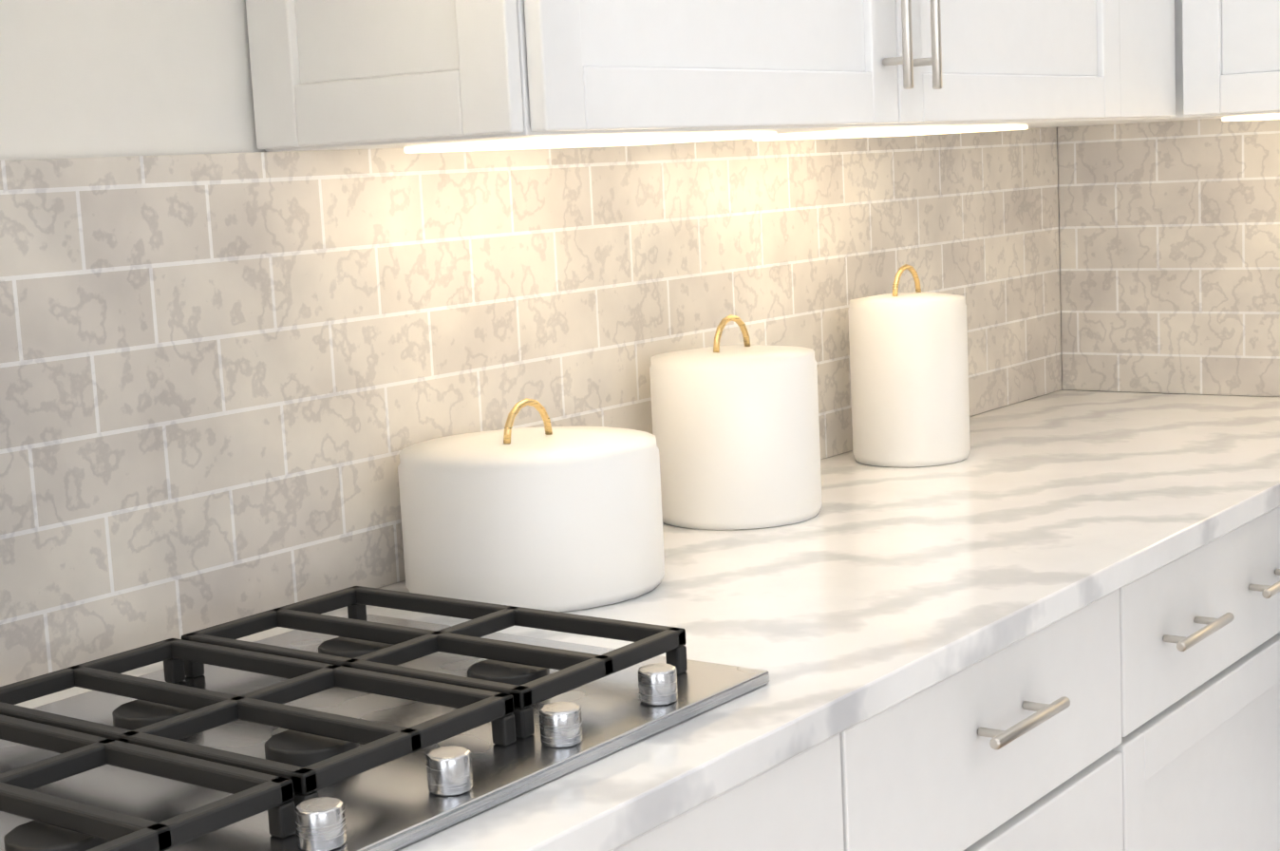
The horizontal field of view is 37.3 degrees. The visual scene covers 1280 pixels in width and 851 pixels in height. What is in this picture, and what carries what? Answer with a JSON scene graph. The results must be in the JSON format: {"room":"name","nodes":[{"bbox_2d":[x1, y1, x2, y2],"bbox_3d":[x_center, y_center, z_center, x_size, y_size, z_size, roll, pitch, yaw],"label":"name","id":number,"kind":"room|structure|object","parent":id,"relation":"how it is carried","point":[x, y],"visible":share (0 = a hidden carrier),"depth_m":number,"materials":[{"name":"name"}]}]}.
{"room":"kitchen","nodes":[
{"label":"kitchen","id":0,"kind":"room"},
{"bbox_2d":[0,0,265,160],"bbox_3d":[-0.296,-0.233,1.580,0.780,2.790,4.250,3,10,37],"label":"wall","id":1,"kind":"structure","parent":0,"point":[101,78],"depth_m":1.79,"materials":[{"name":"paint"}]},
{"bbox_2d":[0,127,1061,686],"bbox_3d":[-0.275,-0.063,2.079,0.007,0.475,3.463,3,10,37],"label":"backsplash","id":2,"kind":"structure","parent":1,"relation":"attached to","point":[232,385],"depth_m":2.04,"materials":[{"name":"tile"}]},
{"bbox_2d":[245,0,1134,153],"bbox_3d":[0.178,-0.950,2.271,0.428,1.197,1.509,3,10,37],"label":"upper cabinet","id":3,"kind":"object","parent":1,"relation":"attached to","point":[423,76],"depth_m":1.89,"materials":[{"name":"paint"}]},
{"bbox_2d":[1056,127,1278,396],"bbox_3d":[1.686,-0.500,2.819,2.450,2.790,0.150,3,10,37],"label":"wall","id":4,"kind":"structure","parent":0,"point":[1060,284],"depth_m":3.45,"materials":[{"name":"paint"}]},
{"bbox_2d":[1057,118,1279,396],"bbox_3d":[1.306,-0.273,3.044,1.350,0.475,0.007,3,10,37],"label":"backsplash","id":5,"kind":"structure","parent":4,"relation":"attached to","point":[1170,253],"depth_m":3.32,"materials":[{"name":"tile"}]},
{"bbox_2d":[1130,0,1279,123],"bbox_3d":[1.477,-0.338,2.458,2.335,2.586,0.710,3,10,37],"label":"upper cabinet","id":6,"kind":"object","parent":4,"relation":"attached to","point":[1195,59],"depth_m":2.85,"materials":[{"name":"paint"}]},
{"bbox_3d":[4.453,1.051,1.155,17.000,0.100,33.000,3,10,37],"label":"floor","id":7,"kind":"structure","parent":0,"visible":0},
{"bbox_2d":[626,727,869,850],"bbox_3d":[-0.323,0.734,1.533,0.650,0.890,0.860,3,10,37],"label":"base cabinet","id":8,"kind":"object","parent":7,"relation":"on","point":[820,801],"depth_m":1.57,"materials":[{"name":"paint"}]},
{"bbox_2d":[865,571,1162,850],"bbox_3d":[0.131,0.630,2.135,0.650,0.890,0.662,3,10,37],"label":"base cabinet","id":9,"kind":"object","parent":7,"relation":"on","point":[1054,743],"depth_m":1.94,"materials":[{"name":"paint"}]},
{"bbox_2d":[0,389,1279,850],"bbox_3d":[0.006,0.201,1.917,0.673,0.030,3.472,3,10,37],"label":"countertop","id":10,"kind":"structure","parent":9,"relation":"on","point":[390,717],"depth_m":1.62,"materials":[{"name":"white stone"}]},
{"bbox_2d":[397,397,665,612],"bbox_3d":[-0.116,0.072,2.034,0.280,0.204,0.280,3,10,37],"label":"canister","id":11,"kind":"object","parent":10,"relation":"on","point":[547,517],"visible":0.96,"depth_m":1.92,"materials":[{"name":"white ceramic"}]},
{"bbox_2d":[649,314,822,529],"bbox_3d":[0.119,-0.013,2.386,0.210,0.254,0.210,3,10,37],"label":"canister","id":12,"kind":"object","parent":10,"relation":"on","point":[736,430],"visible":0.96,"depth_m":2.30,"materials":[{"name":"white ceramic"}]},
{"bbox_2d":[847,263,970,467],"bbox_3d":[0.391,-0.093,2.761,0.170,0.284,0.170,3,10,37],"label":"canister","id":13,"kind":"object","parent":10,"relation":"on","point":[909,365],"visible":1,"depth_m":2.69,"materials":[{"name":"white ceramic"}]},
{"bbox_2d":[1162,510,1279,850],"bbox_3d":[0.480,0.550,2.596,0.650,0.890,0.627,3,10,37],"label":"base cabinet","id":14,"kind":"object","parent":7,"relation":"on","point":[1221,605],"depth_m":2.38,"materials":[{"name":"paint"}]}
]}

